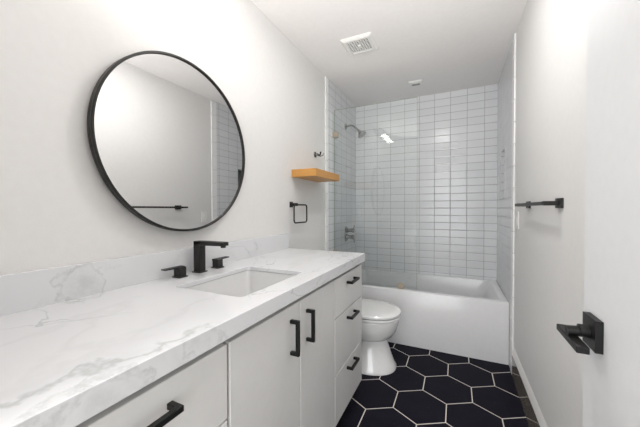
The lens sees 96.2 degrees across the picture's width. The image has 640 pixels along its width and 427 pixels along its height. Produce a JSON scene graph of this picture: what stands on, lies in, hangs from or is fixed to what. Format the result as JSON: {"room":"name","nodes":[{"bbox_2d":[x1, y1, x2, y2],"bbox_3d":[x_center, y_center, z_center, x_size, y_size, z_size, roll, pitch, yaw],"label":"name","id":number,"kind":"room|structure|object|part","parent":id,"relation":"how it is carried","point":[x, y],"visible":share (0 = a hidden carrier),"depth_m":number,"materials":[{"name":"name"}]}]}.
{"room":"bathroom","nodes":[
{"label":"bathroom","id":0,"kind":"room"},
{"bbox_2d":[0,0,326,274],"bbox_3d":[-0.326,-0.051,2.018,0.100,2.440,3.534,0,1,25],"label":"wall","id":1,"kind":"structure","parent":0,"point":[57,209],"depth_m":1.04,"materials":[{"name":"paint"}]},
{"bbox_2d":[0,233,288,315],"bbox_3d":[-0.598,0.209,1.301,0.022,0.106,1.713,0,1,25],"label":"backsplash","id":2,"kind":"structure","parent":1,"relation":"attached to","point":[26,290],"depth_m":0.98,"materials":[{"name":"white stone"}]},
{"bbox_2d":[87,51,244,230],"bbox_3d":[-0.595,-0.295,1.269,0.046,0.747,0.747,0,1,25],"label":"round mirror","id":3,"kind":"object","parent":1,"relation":"attached to","point":[165,140],"visible":1,"depth_m":1.17,"materials":[{"name":"black metal"}]},
{"bbox_2d":[290,202,306,223],"bbox_3d":[-0.164,-0.007,2.183,0.053,0.162,0.208,0,1,25],"label":"towel ring","id":4,"kind":"object","parent":1,"relation":"attached to","point":[292,204],"visible":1,"depth_m":2.12,"materials":[{"name":"black metal"}]},
{"bbox_2d":[292,168,338,181],"bbox_3d":[-0.023,-0.302,2.306,0.200,0.056,0.464,0,1,25],"label":"floating shelf","id":5,"kind":"object","parent":1,"relation":"attached to","point":[311,174],"visible":1,"depth_m":2.16,"materials":[{"name":"brown wood"}]},
{"bbox_2d":[314,152,323,157],"bbox_3d":[-0.009,-0.511,2.479,0.076,0.052,0.073,0,1,25],"label":"robe hook","id":6,"kind":"object","parent":1,"relation":"attached to","point":[315,153],"visible":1,"depth_m":2.48,"materials":[{"name":"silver metal"}]},
{"bbox_2d":[325,76,327,250],"bbox_3d":[0.064,-0.062,2.714,0.012,2.435,0.055,0,1,25],"label":"trim","id":7,"kind":"structure","parent":1,"relation":"attached to","point":[326,78],"depth_m":2.69,"materials":[{"name":"paint"}]},
{"bbox_2d":[327,79,355,251],"bbox_3d":[0.256,-0.069,3.125,0.009,2.440,0.852,0,1,25],"label":"tiled wall","id":8,"kind":"structure","parent":1,"relation":"attached to","point":[345,144],"depth_m":3.06,"materials":[{"name":"white tile"}]},
{"bbox_2d":[345,225,354,242],"bbox_3d":[0.335,0.223,3.163,0.103,0.193,0.084,0,1,25],"label":"shower mixer","id":9,"kind":"object","parent":8,"relation":"attached to","point":[347,229],"visible":1,"depth_m":3.15,"materials":[{"name":"silver metal"}]},
{"bbox_3d":[0.337,0.260,3.163,0.092,0.060,0.060,0,1,25],"label":"control handle","id":10,"kind":"part","parent":9,"relation":"part of","materials":[{"name":"silver metal"}]},
{"bbox_3d":[0.337,0.185,3.161,0.092,0.060,0.060,0,1,25],"label":"control handle","id":11,"kind":"part","parent":9,"relation":"part of","materials":[{"name":"silver metal"}]},
{"bbox_2d":[345,124,365,137],"bbox_3d":[0.385,-0.899,3.110,0.230,0.176,0.096,0,1,25],"label":"shower","id":12,"kind":"object","parent":8,"relation":"attached to","point":[361,134],"visible":1,"depth_m":3.09,"materials":[{"name":"silver metal"}]},
{"bbox_2d":[251,0,526,106],"bbox_3d":[0.389,-1.318,1.661,1.688,0.100,3.534,0,1,25],"label":"ceiling","id":13,"kind":"structure","parent":0,"point":[447,45],"depth_m":2.10,"materials":[{"name":"paint"}]},
{"bbox_2d":[340,32,378,55],"bbox_3d":[0.300,-1.266,2.165,0.233,0.018,0.232,0,1,25],"label":"exhaust fan","id":14,"kind":"object","parent":13,"relation":"attached to","point":[363,43],"visible":1,"depth_m":2.14,"materials":[{"name":"white plastic"}]},
{"bbox_2d":[347,39,370,52],"bbox_3d":[0.300,-1.263,2.165,0.161,0.004,0.160,0,1,25],"label":"grille","id":15,"kind":"object","parent":14,"relation":"attached to","point":[356,45],"depth_m":2.17,"materials":[{"name":"white plastic"}]},
{"bbox_2d":[409,80,422,87],"bbox_3d":[0.948,-1.280,2.837,0.124,0.014,0.128,0,1,25],"label":"ceiling vent","id":16,"kind":"object","parent":13,"relation":"in","point":[416,83],"visible":1,"depth_m":2.81,"materials":[{"name":"white plastic"}]},
{"bbox_2d":[336,342,528,426],"bbox_3d":[0.395,1.212,1.698,1.688,0.080,3.534,0,1,25],"label":"floor","id":17,"kind":"structure","parent":0,"point":[426,388],"depth_m":1.83,"materials":[{"name":"black tile"}]},
{"bbox_2d":[75,263,361,426],"bbox_3d":[-0.331,0.747,1.189,0.598,0.869,1.686,0,1,25],"label":"vanity cabinet","id":18,"kind":"object","parent":17,"relation":"on","point":[300,365],"visible":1,"depth_m":0.95,"materials":[{"name":"paint"}]},
{"bbox_3d":[-0.357,0.445,0.536,0.020,0.197,0.492,0,1,25],"label":"drawer","id":19,"kind":"part","parent":18,"relation":"part of","materials":[{"name":"paint"}]},
{"bbox_3d":[-0.324,0.402,0.542,0.036,0.013,0.128,0,1,25],"label":"handle","id":20,"kind":"part","parent":18,"relation":"part of","materials":[{"name":"black metal"}]},
{"bbox_2d":[0,248,364,426],"bbox_3d":[-0.342,0.288,1.182,0.585,0.048,1.714,0,1,25],"label":"countertop","id":21,"kind":"structure","parent":18,"relation":"on","point":[63,364],"depth_m":0.66,"materials":[{"name":"white stone"}]},
{"bbox_2d":[161,240,228,277],"bbox_3d":[-0.481,0.193,1.262,0.177,0.141,0.353,0,1,25],"label":"faucet","id":22,"kind":"object","parent":21,"relation":"on","point":[199,246],"visible":1,"depth_m":1.27,"materials":[{"name":"black metal"}]},
{"bbox_3d":[-0.600,0.225,1.173,0.026,0.008,0.090,0,1,25],"label":"lever","id":23,"kind":"part","parent":22,"relation":"part of","materials":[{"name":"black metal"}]},
{"bbox_3d":[-0.479,0.132,1.259,0.172,0.019,0.036,0,1,25],"label":"spout","id":24,"kind":"part","parent":22,"relation":"part of","materials":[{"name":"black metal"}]},
{"bbox_3d":[-0.487,0.221,1.411,0.026,0.008,0.090,0,1,25],"label":"lever","id":25,"kind":"part","parent":22,"relation":"part of","materials":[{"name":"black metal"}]},
{"bbox_2d":[186,270,294,296],"bbox_3d":[-0.302,0.356,1.167,0.347,0.146,0.446,0,1,25],"label":"sink","id":26,"kind":"object","parent":21,"relation":"in","point":[247,282],"visible":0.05,"depth_m":1.34,"materials":[{"name":"ceramic"}]},
{"bbox_3d":[-0.357,0.689,0.540,0.020,0.281,0.492,0,1,25],"label":"drawer","id":27,"kind":"part","parent":18,"relation":"part of","materials":[{"name":"paint"}]},
{"bbox_3d":[-0.167,0.711,0.943,0.020,0.743,0.380,0,1,25],"label":"door","id":28,"kind":"part","parent":18,"relation":"part of","materials":[{"name":"paint"}]},
{"bbox_3d":[-0.090,0.450,1.037,0.036,0.128,0.013,0,1,25],"label":"handle","id":29,"kind":"part","parent":18,"relation":"part of","materials":[{"name":"black metal"}]},
{"bbox_3d":[-0.038,0.448,1.148,0.036,0.128,0.013,0,1,25],"label":"handle","id":30,"kind":"part","parent":18,"relation":"part of","materials":[{"name":"black metal"}]},
{"bbox_3d":[-0.009,0.706,1.277,0.020,0.743,0.349,0,1,25],"label":"door","id":31,"kind":"part","parent":18,"relation":"part of","materials":[{"name":"paint"}]},
{"bbox_3d":[0.161,0.427,1.635,0.020,0.197,0.442,0,1,25],"label":"drawer","id":32,"kind":"part","parent":18,"relation":"part of","materials":[{"name":"paint"}]},
{"bbox_3d":[0.162,0.944,1.642,0.020,0.255,0.442,0,1,25],"label":"drawer","id":33,"kind":"part","parent":18,"relation":"part of","materials":[{"name":"paint"}]},
{"bbox_3d":[0.162,0.671,1.638,0.020,0.281,0.442,0,1,25],"label":"drawer","id":34,"kind":"part","parent":18,"relation":"part of","materials":[{"name":"paint"}]},
{"bbox_3d":[0.190,0.853,1.636,0.036,0.013,0.128,0,1,25],"label":"handle","id":35,"kind":"part","parent":18,"relation":"part of","materials":[{"name":"black metal"}]},
{"bbox_3d":[0.190,0.573,1.631,0.036,0.013,0.128,0,1,25],"label":"handle","id":36,"kind":"part","parent":18,"relation":"part of","materials":[{"name":"black metal"}]},
{"bbox_3d":[0.189,0.378,1.629,0.036,0.013,0.128,0,1,25],"label":"handle","id":37,"kind":"part","parent":18,"relation":"part of","materials":[{"name":"black metal"}]},
{"bbox_3d":[0.012,0.686,1.956,0.562,0.766,0.004,0,1,25],"label":"panel","id":38,"kind":"part","parent":18,"relation":"part of","materials":[{"name":"paint"}]},
{"bbox_2d":[362,299,400,375],"bbox_3d":[0.271,0.781,2.290,0.728,0.765,0.416,0,1,25],"label":"toilet","id":39,"kind":"object","parent":17,"relation":"on","point":[380,319],"visible":0.33,"depth_m":2.10,"materials":[{"name":"white ceramic"}]},
{"bbox_3d":[0.344,0.769,2.255,0.564,0.023,0.390,0,1,25],"label":"seat","id":40,"kind":"part","parent":39,"relation":"part of","materials":[{"name":"white ceramic"}]},
{"bbox_3d":[0.340,0.739,2.257,0.575,0.037,0.394,0,1,25],"label":"lid","id":41,"kind":"part","parent":39,"relation":"part of","materials":[{"name":"white ceramic"}]},
{"bbox_2d":[362,268,508,364],"bbox_3d":[0.943,0.912,2.854,1.470,0.480,0.765,0,1,25],"label":"bathtub","id":42,"kind":"object","parent":17,"relation":"on","point":[461,316],"visible":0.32,"depth_m":2.43,"materials":[{"name":"ceramic"}]},
{"bbox_2d":[333,97,416,289],"bbox_3d":[0.491,-0.170,2.681,0.793,1.692,0.033,0,1,25],"label":"screen","id":43,"kind":"object","parent":42,"relation":"on","point":[335,134],"visible":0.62,"depth_m":2.83,"materials":[{"name":"clear glass"}]},
{"bbox_2d":[514,0,586,426],"bbox_3d":[1.128,-0.045,1.333,0.140,2.440,3.534,0,1,25],"label":"wall","id":44,"kind":"structure","parent":0,"point":[551,35],"depth_m":1.27,"materials":[{"name":"paint"}]},
{"bbox_2d":[496,40,512,366],"bbox_3d":[1.595,-0.063,2.493,0.006,2.440,0.852,0,1,25],"label":"tiled wall","id":45,"kind":"structure","parent":44,"relation":"attached to","point":[504,118],"depth_m":2.38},
{"bbox_2d":[500,147,504,199],"bbox_3d":[1.655,-0.344,2.503,0.108,0.441,0.234,0,1,25],"label":"shower niche","id":46,"kind":"object","parent":45,"relation":"in","point":[502,188],"depth_m":2.62,"materials":[{"name":"white tile"}]},
{"bbox_2d":[510,33,515,373],"bbox_3d":[1.395,-0.056,2.074,0.010,2.435,0.078,0,1,25],"label":"trim","id":47,"kind":"structure","parent":44,"relation":"attached to","point":[514,36],"depth_m":2.05,"materials":[{"name":"paint"}]},
{"bbox_2d":[516,212,518,228],"bbox_3d":[1.332,0.047,1.939,0.009,0.118,0.072,0,1,25],"label":"light switch","id":48,"kind":"object","parent":44,"relation":"attached to","point":[517,213],"visible":1,"depth_m":1.92,"materials":[{"name":"white plastic"}]},
{"bbox_2d":[512,348,547,426],"bbox_3d":[0.874,1.103,0.982,0.011,0.156,2.370,0,1,25],"label":"baseboard","id":49,"kind":"structure","parent":44,"relation":"attached to","point":[530,415],"depth_m":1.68,"materials":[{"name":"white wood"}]},
{"bbox_2d":[515,198,563,207],"bbox_3d":[1.062,-0.046,1.424,0.059,0.040,0.649,0,1,25],"label":"towel bar","id":50,"kind":"object","parent":44,"relation":"attached to","point":[559,202],"visible":1,"depth_m":1.17,"materials":[{"name":"black metal"}]},
{"bbox_3d":[0.960,-0.042,1.152,0.010,0.040,0.070,0,1,25],"label":"wall plate","id":51,"kind":"part","parent":50,"relation":"part of","materials":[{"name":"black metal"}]},
{"bbox_3d":[1.144,-0.073,3.228,1.728,2.440,0.092,0,1,25],"label":"wall","id":52,"kind":"structure","parent":0,"visible":0},
{"bbox_2d":[356,84,497,279],"bbox_3d":[1.106,-0.298,3.188,1.472,1.989,0.010,0,1,25],"label":"tiled wall","id":53,"kind":"structure","parent":52,"relation":"attached to","point":[426,166],"depth_m":3.14,"materials":[{"name":"white tile"}]},
{"bbox_3d":[-0.314,-0.023,0.137,1.728,2.440,0.140,0,1,25],"label":"wall","id":54,"kind":"structure","parent":0,"visible":0},
{"bbox_2d":[556,0,639,426],"bbox_3d":[0.442,0.167,0.317,0.087,2.030,0.797,0,1,25],"label":"door","id":55,"kind":"structure","parent":54,"relation":"in","point":[609,331],"depth_m":0.56,"materials":[{"name":"paint"}]},
{"bbox_3d":[0.570,0.254,0.621,0.016,0.027,0.027,0,1,25],"label":"lever","id":56,"kind":"part","parent":55,"relation":"part of","materials":[{"name":"black metal"}]},
{"bbox_3d":[0.584,0.254,0.615,0.014,0.066,0.066,0,1,25],"label":"handle","id":57,"kind":"part","parent":55,"relation":"part of","materials":[{"name":"black metal"}]}
]}

